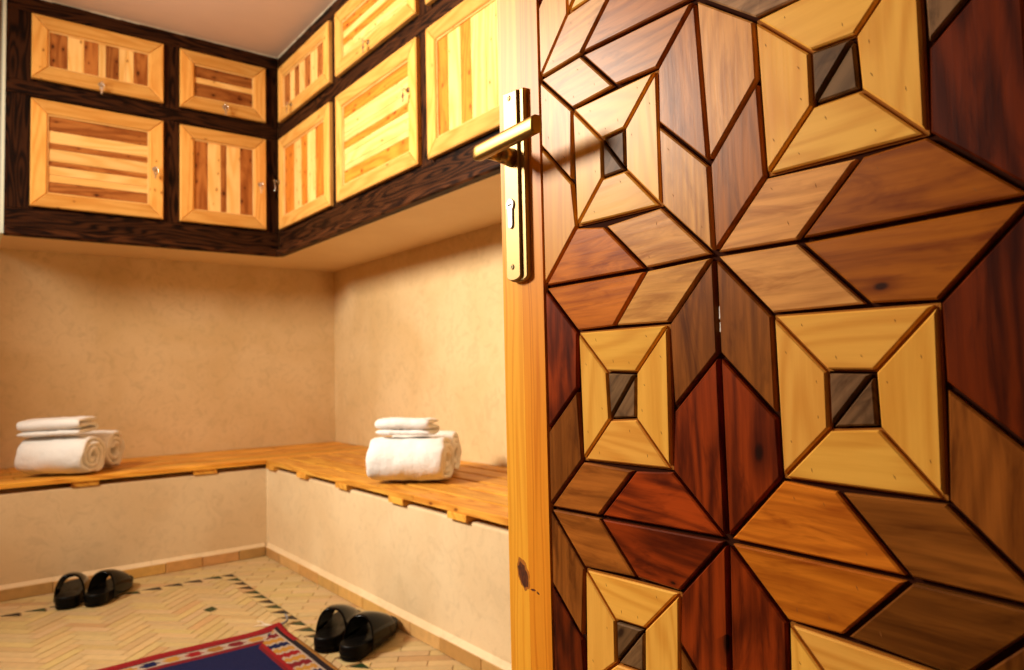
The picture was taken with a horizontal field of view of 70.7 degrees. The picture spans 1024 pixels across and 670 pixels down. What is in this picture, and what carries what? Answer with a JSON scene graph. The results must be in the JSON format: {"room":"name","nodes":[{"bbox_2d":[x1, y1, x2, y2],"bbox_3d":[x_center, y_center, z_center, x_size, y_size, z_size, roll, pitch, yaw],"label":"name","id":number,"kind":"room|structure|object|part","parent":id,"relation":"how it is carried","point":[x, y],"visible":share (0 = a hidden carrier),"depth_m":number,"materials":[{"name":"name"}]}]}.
{"room":"changing room","nodes":[
{"label":"changing room","id":0,"kind":"room"},
{"bbox_2d":[0,0,333,57],"bbox_3d":[-1.197,-1.583,1.625,3.750,0.100,4.460,1,-4,-38],"label":"ceiling","id":1,"kind":"structure","parent":0,"point":[266,27],"depth_m":3.28,"materials":[{"name":"paint"}]},
{"bbox_2d":[0,249,334,468],"bbox_3d":[-2.501,-0.179,3.282,3.750,2.479,0.100,1,-4,-38],"label":"wall","id":2,"kind":"structure","parent":0,"point":[173,357],"depth_m":3.75,"materials":[{"name":"paint"}]},
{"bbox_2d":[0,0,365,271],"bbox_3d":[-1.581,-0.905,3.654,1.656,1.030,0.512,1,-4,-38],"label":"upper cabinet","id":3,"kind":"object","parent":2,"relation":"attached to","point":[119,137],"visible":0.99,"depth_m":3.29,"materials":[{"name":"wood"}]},
{"bbox_3d":[-2.245,-0.917,3.170,0.012,1.023,0.463,1,-4,-38],"label":"panel","id":4,"kind":"part","parent":3,"relation":"part of","materials":[{"name":"white paint"}]},
{"bbox_3d":[-1.819,-0.767,3.189,0.512,0.459,0.019,1,-4,-38],"label":"cabinet door","id":5,"kind":"part","parent":3,"relation":"part of","materials":[{"name":"brown wood"}]},
{"bbox_3d":[-1.829,-1.222,3.212,0.512,0.278,0.019,1,-4,-38],"label":"cabinet door","id":6,"kind":"part","parent":3,"relation":"part of","materials":[{"name":"brown wood"}]},
{"bbox_3d":[-1.822,-0.767,3.193,0.383,0.329,0.008,1,-4,-38],"label":"plank panel","id":7,"kind":"part","parent":3,"relation":"part of","materials":[{"name":"brown wood"}]},
{"bbox_3d":[-1.833,-1.221,3.216,0.382,0.149,0.008,1,-4,-38],"label":"plank panel","id":8,"kind":"part","parent":3,"relation":"part of","materials":[{"name":"brown wood"}]},
{"bbox_3d":[-1.654,-0.936,3.353,1.146,0.993,0.019,1,-4,-38],"label":"frame","id":9,"kind":"part","parent":3,"relation":"part of","materials":[{"name":"brown wood"}]},
{"bbox_3d":[-1.636,-0.423,3.319,1.146,0.036,0.038,1,-4,-38],"label":"moulding","id":10,"kind":"part","parent":3,"relation":"part of","materials":[{"name":"brown wood"}]},
{"bbox_3d":[-1.399,-0.760,3.513,0.402,0.459,0.019,1,-4,-38],"label":"cabinet door","id":11,"kind":"part","parent":3,"relation":"part of","materials":[{"name":"brown wood"}]},
{"bbox_3d":[-1.409,-1.214,3.536,0.402,0.278,0.019,1,-4,-38],"label":"cabinet door","id":12,"kind":"part","parent":3,"relation":"part of","materials":[{"name":"brown wood"}]},
{"bbox_3d":[-1.412,-1.214,3.541,0.273,0.148,0.008,1,-4,-38],"label":"plank panel","id":13,"kind":"part","parent":3,"relation":"part of","materials":[{"name":"brown wood"}]},
{"bbox_3d":[-1.402,-0.759,3.518,0.272,0.330,0.008,1,-4,-38],"label":"plank panel","id":14,"kind":"part","parent":3,"relation":"part of","materials":[{"name":"brown wood"}]},
{"bbox_2d":[0,464,510,663],"bbox_3d":[-1.313,0.753,1.724,3.550,0.408,3.710,1,-4,-38],"label":"base","id":15,"kind":"object","parent":2,"relation":"attached to","point":[452,575],"depth_m":2.87,"materials":[{"name":"paint"}]},
{"bbox_2d":[0,441,368,488],"bbox_3d":[-2.205,0.612,3.000,3.393,0.042,0.608,1,-4,-38],"label":"bench","id":16,"kind":"object","parent":15,"relation":"on","point":[199,463],"visible":0.81,"depth_m":3.34,"materials":[{"name":"brown wood"}]},
{"bbox_2d":[14,436,105,473],"bbox_3d":[-1.884,0.502,3.022,0.290,0.160,0.196,-1,-3,-1],"label":"rolled towel","id":17,"kind":"object","parent":16,"relation":"on","point":[61,454],"visible":1,"depth_m":2.95,"materials":[{"name":"white fabric"}]},
{"bbox_2d":[16,416,97,437],"bbox_3d":[-1.905,0.383,3.027,0.260,0.074,0.174,-3,-3,-3],"label":"folded towel","id":18,"kind":"object","parent":17,"relation":"on","point":[40,427],"visible":1,"depth_m":2.96,"materials":[{"name":"white fabric"}]},
{"bbox_2d":[54,430,124,466],"bbox_3d":[-1.894,0.509,3.223,0.263,0.166,0.181,-1,-3,-6],"label":"rolled towel","id":19,"kind":"object","parent":16,"relation":"on","point":[115,445],"visible":0.24,"depth_m":3.21,"materials":[{"name":"white fabric"}]},
{"bbox_2d":[266,450,507,525],"bbox_3d":[0.018,0.531,2.391,0.622,0.042,3.070,1,-4,-38],"label":"bench","id":20,"kind":"object","parent":15,"relation":"on","point":[475,491],"visible":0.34,"depth_m":2.57,"materials":[{"name":"brown wood"}]},
{"bbox_2d":[366,436,453,480],"bbox_3d":[-0.366,0.448,2.615,0.292,0.160,0.199,-2,-3,8],"label":"rolled towel","id":21,"kind":"object","parent":20,"relation":"on","point":[419,458],"visible":1,"depth_m":2.54,"materials":[{"name":"white fabric"}]},
{"bbox_2d":[375,417,439,435],"bbox_3d":[-0.381,0.333,2.638,0.208,0.068,0.152,-1,-3,8],"label":"folded towel","id":22,"kind":"object","parent":21,"relation":"on","point":[391,425],"visible":1,"depth_m":2.58,"materials":[{"name":"white fabric"}]},
{"bbox_2d":[392,431,461,469],"bbox_3d":[-0.337,0.457,2.830,0.267,0.162,0.181,-2,-3,7],"label":"rolled towel","id":23,"kind":"object","parent":20,"relation":"on","point":[453,436],"visible":0.13,"depth_m":2.80,"materials":[{"name":"white fabric"}]},
{"bbox_2d":[0,555,472,669],"bbox_3d":[-1.140,0.981,1.495,3.750,0.081,4.460,1,-4,-38],"label":"floor","id":24,"kind":"structure","parent":0,"point":[165,612],"depth_m":2.51,"materials":[{"name":"tile"}]},
{"bbox_2d":[53,572,89,609],"bbox_3d":[-1.695,0.963,2.789,0.109,0.109,0.294,0,-3,-22],"label":"slipper","id":25,"kind":"object","parent":24,"relation":"on","point":[69,594],"visible":0.88,"depth_m":2.74,"materials":[{"name":"black plastic"}]},
{"bbox_2d":[84,569,132,606],"bbox_3d":[-1.571,0.962,2.821,0.109,0.109,0.294,-1,-3,-5],"label":"slipper","id":26,"kind":"object","parent":24,"relation":"on","point":[101,590],"visible":1,"depth_m":2.77,"materials":[{"name":"black plastic"}]},
{"bbox_2d":[0,543,264,601],"bbox_3d":[-2.319,0.989,2.507,2.922,0.060,0.015,1,-4,-38],"label":"baseboard","id":27,"kind":"structure","parent":24,"relation":"on","point":[30,588],"depth_m":3.11,"materials":[{"name":"ceramic"}]},
{"bbox_2d":[98,614,339,669],"bbox_3d":[-0.755,0.923,1.608,1.036,0.030,1.521,1,-4,-38],"label":"rug","id":28,"kind":"object","parent":24,"relation":"on","point":[272,647],"visible":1,"depth_m":2.17,"materials":[{"name":"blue fabric"}]},
{"bbox_2d":[314,604,360,651],"bbox_3d":[-0.558,0.914,2.328,0.109,0.109,0.294,-2,-3,5],"label":"slipper","id":29,"kind":"object","parent":24,"relation":"on","point":[331,626],"visible":0.77,"depth_m":2.27,"materials":[{"name":"black plastic"}]},
{"bbox_2d":[339,611,397,660],"bbox_3d":[-0.442,0.908,2.253,0.109,0.109,0.294,-2,-3,17],"label":"slipper","id":30,"kind":"object","parent":24,"relation":"on","point":[365,631],"visible":1,"depth_m":2.20,"materials":[{"name":"black plastic"}]},
{"bbox_2d":[266,543,511,669],"bbox_3d":[-0.211,0.926,2.182,0.017,0.060,3.084,1,-4,-38],"label":"baseboard","id":31,"kind":"structure","parent":24,"relation":"on","point":[473,657],"depth_m":2.38,"materials":[{"name":"ceramic"}]},
{"bbox_2d":[473,0,1023,669],"bbox_3d":[0.177,-0.134,0.603,0.091,1.982,0.710,1,-3,-34],"label":"door","id":32,"kind":"structure","parent":24,"relation":"on","point":[763,260],"depth_m":0.58,"materials":[{"name":"brown wood"}]},
{"bbox_3d":[0.005,-0.216,0.822,0.046,0.024,0.130,1,-3,-34],"label":"lever","id":33,"kind":"part","parent":32,"relation":"part of","materials":[{"name":"gold metal"}]},
{"bbox_3d":[0.006,-0.180,0.868,0.010,0.234,0.039,1,-4,-34],"label":"handle plate","id":34,"kind":"part","parent":32,"relation":"part of","materials":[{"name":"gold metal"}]},
{"bbox_2d":[334,223,506,466],"bbox_3d":[0.306,-0.274,2.636,0.100,2.479,4.360,1,-4,-38],"label":"wall","id":35,"kind":"structure","parent":0,"point":[419,331],"depth_m":3.46,"materials":[{"name":"paint"}]},
{"bbox_2d":[274,0,501,261],"bbox_3d":[-0.113,-0.988,2.662,0.549,1.030,2.997,1,-4,-38],"label":"upper cabinet","id":36,"kind":"object","parent":35,"relation":"attached to","point":[384,106],"visible":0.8,"depth_m":2.83,"materials":[{"name":"wood"}]},
{"bbox_3d":[-0.985,-1.230,3.424,0.008,0.149,0.489,1,-4,-38],"label":"plank panel","id":37,"kind":"part","parent":36,"relation":"part of","materials":[{"name":"brown wood"}]},
{"bbox_3d":[-0.975,-0.775,3.401,0.008,0.330,0.489,1,-4,-38],"label":"plank panel","id":38,"kind":"part","parent":36,"relation":"part of","materials":[{"name":"brown wood"}]},
{"bbox_3d":[-0.990,-1.230,3.421,0.019,0.278,0.619,1,-4,-38],"label":"cabinet door","id":39,"kind":"part","parent":36,"relation":"part of","materials":[{"name":"brown wood"}]},
{"bbox_3d":[-0.979,-0.775,3.397,0.019,0.459,0.619,1,-4,-38],"label":"cabinet door","id":40,"kind":"part","parent":36,"relation":"part of","materials":[{"name":"brown wood"}]},
{"bbox_3d":[-0.546,-1.268,2.856,0.008,0.148,0.552,1,-4,-38],"label":"plank panel","id":41,"kind":"part","parent":36,"relation":"part of","materials":[{"name":"brown wood"}]},
{"bbox_3d":[-0.536,-0.814,2.833,0.008,0.329,0.552,1,-4,-38],"label":"plank panel","id":42,"kind":"part","parent":36,"relation":"part of","materials":[{"name":"brown wood"}]},
{"bbox_3d":[-0.550,-1.268,2.853,0.019,0.278,0.681,1,-4,-38],"label":"cabinet door","id":43,"kind":"part","parent":36,"relation":"part of","materials":[{"name":"brown wood"}]},
{"bbox_3d":[-0.540,-0.814,2.830,0.019,0.459,0.681,1,-4,-38],"label":"cabinet door","id":44,"kind":"part","parent":36,"relation":"part of","materials":[{"name":"brown wood"}]},
{"bbox_3d":[-0.273,-0.495,2.493,0.038,0.036,2.978,1,-4,-38],"label":"moulding","id":45,"kind":"part","parent":36,"relation":"part of","materials":[{"name":"brown wood"}]},
{"bbox_3d":[-0.113,-1.307,2.288,0.019,0.278,0.611,1,-4,-38],"label":"cabinet door","id":46,"kind":"part","parent":36,"relation":"part of","materials":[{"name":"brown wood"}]},
{"bbox_3d":[-0.103,-0.852,2.265,0.019,0.459,0.611,1,-4,-38],"label":"cabinet door","id":47,"kind":"part","parent":36,"relation":"part of","materials":[{"name":"brown wood"}]},
{"bbox_3d":[-0.099,-0.852,2.268,0.008,0.330,0.481,1,-4,-38],"label":"plank panel","id":48,"kind":"part","parent":36,"relation":"part of","materials":[{"name":"brown wood"}]}
]}

